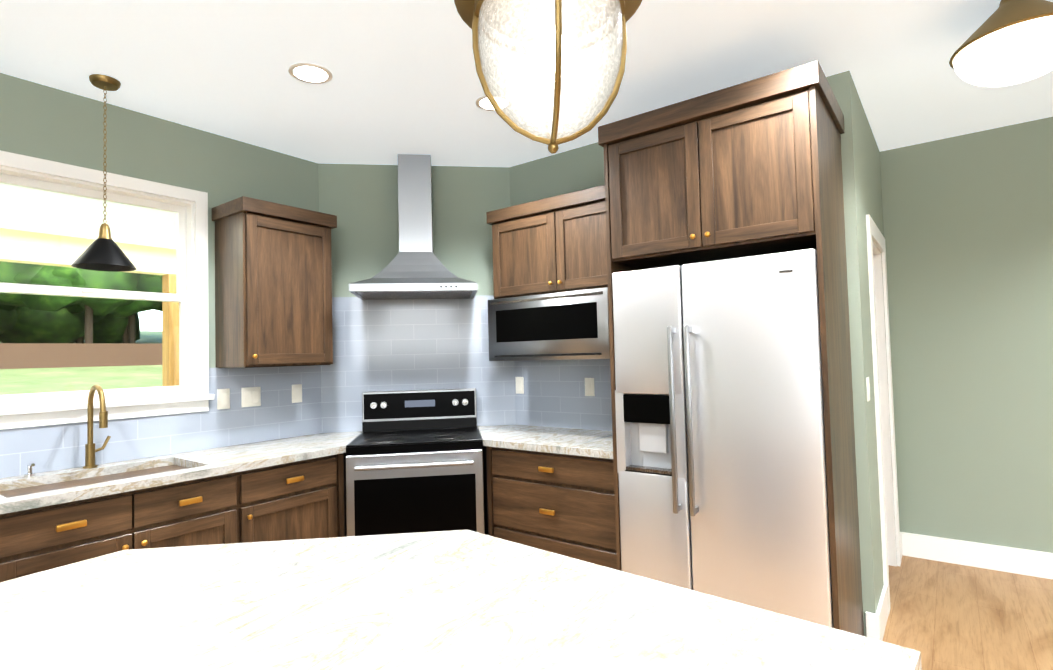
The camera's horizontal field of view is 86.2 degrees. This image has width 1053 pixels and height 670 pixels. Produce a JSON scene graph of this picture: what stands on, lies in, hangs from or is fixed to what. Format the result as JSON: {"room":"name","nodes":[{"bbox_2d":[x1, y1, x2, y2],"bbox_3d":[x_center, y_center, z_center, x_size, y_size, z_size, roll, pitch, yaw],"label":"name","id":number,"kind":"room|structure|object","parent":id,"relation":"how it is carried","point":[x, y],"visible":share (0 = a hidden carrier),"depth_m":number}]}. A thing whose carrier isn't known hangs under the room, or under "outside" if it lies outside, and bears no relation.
{"room":"kitchen","nodes":[
{"label":"kitchen","id":0,"kind":"room"},
{"bbox_2d":[0,73,318,477],"bbox_3d":[-2.853,0.174,1.917,0.140,2.730,9.720,-3,-3,37],"label":"wall","id":1,"kind":"structure","parent":0,"point":[37,120],"depth_m":3.01},
{"bbox_2d":[0,150,213,428],"bbox_3d":[-2.179,-0.197,2.799,0.184,1.240,1.110,-3,-3,37],"label":"window","id":2,"kind":"structure","parent":1,"relation":"in","point":[190,392],"depth_m":2.90},
{"bbox_2d":[212,196,336,367],"bbox_3d":[-1.477,-0.275,3.338,0.376,0.922,0.581,-3,-3,37],"label":"upper cabinet","id":3,"kind":"object","parent":1,"relation":"attached to","point":[273,284],"visible":1,"depth_m":3.18},
{"bbox_2d":[0,295,611,477],"bbox_3d":[-1.099,0.144,2.442,2.027,0.904,3.594,-3,-3,37],"label":"tile backsplash","id":4,"kind":"structure","parent":1,"relation":"attached to","point":[404,344],"depth_m":3.74},
{"bbox_2d":[217,389,229,409],"bbox_3d":[-1.745,0.368,3.238,0.007,0.116,0.070,-3,-3,37],"label":"outlet","id":5,"kind":"object","parent":4,"relation":"attached to","point":[223,398],"visible":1,"depth_m":3.23},
{"bbox_2d":[241,387,260,406],"bbox_3d":[-1.648,0.371,3.366,0.007,0.116,0.115,-3,-3,37],"label":"outlet","id":6,"kind":"object","parent":4,"relation":"attached to","point":[250,396],"visible":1,"depth_m":3.36},
{"bbox_2d":[292,384,301,402],"bbox_3d":[-1.470,0.374,3.601,0.007,0.116,0.070,-3,-3,37],"label":"outlet","id":7,"kind":"object","parent":4,"relation":"attached to","point":[296,393],"visible":1,"depth_m":3.60},
{"bbox_2d":[515,377,523,393],"bbox_3d":[-0.048,0.348,3.893,0.070,0.116,0.007,-3,-3,37],"label":"outlet","id":8,"kind":"object","parent":4,"relation":"attached to","point":[519,381],"visible":1,"depth_m":3.89},
{"bbox_2d":[585,378,594,395],"bbox_3d":[0.399,0.329,3.555,0.070,0.116,0.007,-3,-3,37],"label":"outlet","id":9,"kind":"object","parent":4,"relation":"attached to","point":[589,387],"visible":1,"depth_m":3.55},
{"bbox_2d":[349,154,476,299],"bbox_3d":[-0.719,-0.717,3.629,0.756,0.929,0.498,-1,-2,-8],"label":"range hood","id":10,"kind":"object","parent":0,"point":[415,268],"visible":0.98,"depth_m":3.64},
{"bbox_2d":[318,164,509,432],"bbox_3d":[-0.737,0.191,3.897,1.341,2.730,0.100,-1,-2,-8],"label":"wall","id":11,"kind":"structure","parent":0,"point":[360,201],"depth_m":3.87},
{"bbox_2d":[0,0,1052,166],"bbox_3d":[0.418,-1.417,-0.530,8.440,0.100,10.040,-3,-3,37],"label":"ceiling","id":12,"kind":"structure","parent":0,"point":[405,79],"depth_m":2.57},
{"bbox_2d":[71,74,136,271],"bbox_3d":[-1.955,-0.749,2.608,0.242,0.878,0.242,-3,-3,37],"label":"light","id":13,"kind":"object","parent":12,"relation":"hanging from","point":[103,251],"visible":1,"depth_m":2.58},
{"bbox_2d":[288,63,332,83],"bbox_3d":[-0.998,-1.212,2.603,0.195,0.005,0.193,-3,-3,37],"label":"recessed light","id":14,"kind":"object","parent":12,"relation":"in","point":[311,73],"depth_m":2.60},
{"bbox_2d":[475,95,494,110],"bbox_3d":[-0.209,-1.219,2.964,0.120,0.005,0.168,-3,-3,37],"label":"recessed light","id":15,"kind":"object","parent":12,"relation":"in","point":[482,102],"depth_m":2.96},
{"bbox_2d":[454,0,641,153],"bbox_3d":[0.030,-0.796,0.921,0.307,1.010,0.307,-3,-3,37],"label":"pendant light","id":16,"kind":"object","parent":12,"relation":"hanging from","point":[550,73],"visible":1,"depth_m":0.83},
{"bbox_2d":[949,0,1052,86],"bbox_3d":[1.896,-1.146,2.172,0.424,0.318,0.424,-3,-3,37],"label":"flush ceiling light","id":17,"kind":"object","parent":12,"relation":"attached to","point":[1007,42],"visible":1,"depth_m":2.09},
{"bbox_2d":[509,142,604,430],"bbox_3d":[0.375,0.154,3.677,2.890,2.730,0.140,-3,-3,37],"label":"wall","id":18,"kind":"structure","parent":0,"point":[574,170],"depth_m":3.73},
{"bbox_2d":[486,185,607,298],"bbox_3d":[0.259,-0.528,3.448,1.016,0.569,0.376,-3,-3,37],"label":"upper cabinet","id":19,"kind":"object","parent":18,"relation":"attached to","point":[555,244],"visible":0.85,"depth_m":3.33},
{"bbox_2d":[488,287,609,360],"bbox_3d":[0.221,-0.044,3.447,0.860,0.387,0.410,-3,-3,37],"label":"microwave","id":20,"kind":"object","parent":19,"relation":"attached to","point":[570,325],"visible":0.83,"depth_m":3.25},
{"bbox_2d":[826,71,896,636],"bbox_3d":[1.974,0.098,3.283,0.140,2.730,1.440,-3,-3,37],"label":"wall","id":21,"kind":"structure","parent":0,"point":[861,177],"depth_m":2.72},
{"bbox_2d":[866,377,869,400],"bbox_3d":[1.669,0.264,2.743,0.008,0.115,0.075,-3,-3,37],"label":"light switch","id":22,"kind":"object","parent":21,"relation":"attached to","point":[868,388],"visible":1,"depth_m":2.72},
{"bbox_2d":[866,585,887,640],"bbox_3d":[1.743,1.376,2.765,0.026,0.150,0.401,-3,-3,37],"label":"baseboard","id":23,"kind":"structure","parent":21,"relation":"attached to","point":[876,622],"depth_m":2.63},
{"bbox_2d":[866,214,900,614],"bbox_3d":[2.059,0.414,3.358,0.158,2.098,0.896,-3,-3,37],"label":"door frame","id":24,"kind":"structure","parent":21,"relation":"attached to","point":[884,407],"depth_m":3.58},
{"bbox_2d":[880,117,1052,552],"bbox_3d":[3.280,0.064,3.287,8.000,2.730,0.140,-3,-3,37],"label":"wall","id":25,"kind":"structure","parent":0,"point":[968,226],"depth_m":3.54},
{"bbox_2d":[900,532,1052,578],"bbox_3d":[4.475,1.286,2.266,4.969,0.150,0.015,-3,-3,37],"label":"baseboard","id":26,"kind":"structure","parent":25,"relation":"attached to","point":[1006,559],"depth_m":3.51},
{"bbox_2d":[883,555,1052,669],"bbox_3d":[0.492,1.410,-0.633,8.440,0.100,10.040,-3,-3,37],"label":"floor","id":27,"kind":"structure","parent":0,"point":[945,616],"depth_m":2.88},
{"bbox_2d":[0,431,361,581],"bbox_3d":[-1.847,1.079,2.534,0.639,0.915,2.862,-3,-3,37],"label":"base cabinet","id":28,"kind":"object","parent":27,"relation":"on","point":[292,488],"visible":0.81,"depth_m":2.57},
{"bbox_2d":[24,463,35,476],"bbox_3d":[-2.199,0.597,2.493,0.071,0.062,0.040,-3,-3,37],"label":"soap dispenser","id":29,"kind":"object","parent":28,"relation":"on","point":[29,473],"visible":1,"depth_m":2.49},
{"bbox_2d":[83,384,110,468],"bbox_3d":[-1.998,0.430,2.654,0.226,0.396,0.109,-3,-3,37],"label":"faucet","id":30,"kind":"object","parent":28,"relation":"on","point":[90,450],"visible":1,"depth_m":2.67},
{"bbox_2d":[345,388,484,536],"bbox_3d":[-0.657,0.948,3.438,0.754,1.180,0.737,-1,-2,-8],"label":"range","id":31,"kind":"object","parent":27,"relation":"on","point":[414,461],"visible":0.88,"depth_m":3.16},
{"bbox_2d":[0,530,921,669],"bbox_3d":[-0.457,0.980,0.824,1.687,0.915,1.525,-3,-3,37],"label":"kitchen island","id":32,"kind":"object","parent":27,"relation":"on","point":[456,600],"visible":1,"depth_m":1.05},
{"bbox_2d":[477,425,616,569],"bbox_3d":[0.112,1.058,3.368,1.290,0.915,0.639,-3,-3,37],"label":"base cabinet","id":33,"kind":"object","parent":27,"relation":"on","point":[550,489],"visible":0.58,"depth_m":3.02},
{"bbox_2d":[612,248,833,627],"bbox_3d":[0.963,0.573,2.665,0.902,1.788,0.674,-3,-3,37],"label":"refrigerator","id":34,"kind":"object","parent":27,"relation":"on","point":[721,450],"visible":0.81,"depth_m":2.40},
{"bbox_2d":[598,60,863,635],"bbox_3d":[0.976,0.208,2.709,0.986,2.520,0.671,-3,-3,37],"label":"tall cabinet","id":35,"kind":"object","parent":27,"relation":"on","point":[750,168],"visible":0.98,"depth_m":2.44},
{"bbox_3d":[-4.321,1.817,3.100,3.755,0.310,9.600,-3,-3,37],"label":"deck","id":36,"kind":"object","parent":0,"visible":0},
{"bbox_2d":[0,183,178,385],"bbox_3d":[-3.865,0.347,2.779,2.515,2.580,9.600,-3,-3,37],"label":"porch","id":37,"kind":"object","parent":36,"relation":"on","point":[64,226],"depth_m":4.28},
{"label":"outside","id":38,"kind":"structure","parent":0,"visible":0},
{"bbox_2d":[0,331,162,394],"bbox_3d":[-27.834,0.651,18.639,59.850,5.300,110.000,-3,-3,37],"label":"lawn","id":39,"kind":"structure","parent":38,"point":[47,386],"depth_m":20.50},
{"bbox_2d":[0,343,161,368],"bbox_3d":[-24.609,0.778,16.199,0.080,1.100,110.000,-3,-3,37],"label":"fence","id":40,"kind":"object","parent":39,"relation":"on","point":[9,356],"depth_m":23.68},
{"bbox_2d":[76,305,134,342],"bbox_3d":[-30.401,-4.458,19.631,31.341,13.714,109.233,-3,-3,37],"label":"trunks","id":41,"kind":"object","parent":39,"relation":"on","point":[125,339],"depth_m":28.52},
{"bbox_2d":[0,261,161,342],"bbox_3d":[-30.196,-8.602,19.751,37.378,20.060,115.577,-3,-3,37],"label":"trees","id":42,"kind":"object","parent":41,"relation":"attached to","point":[103,315],"depth_m":26.72}
]}

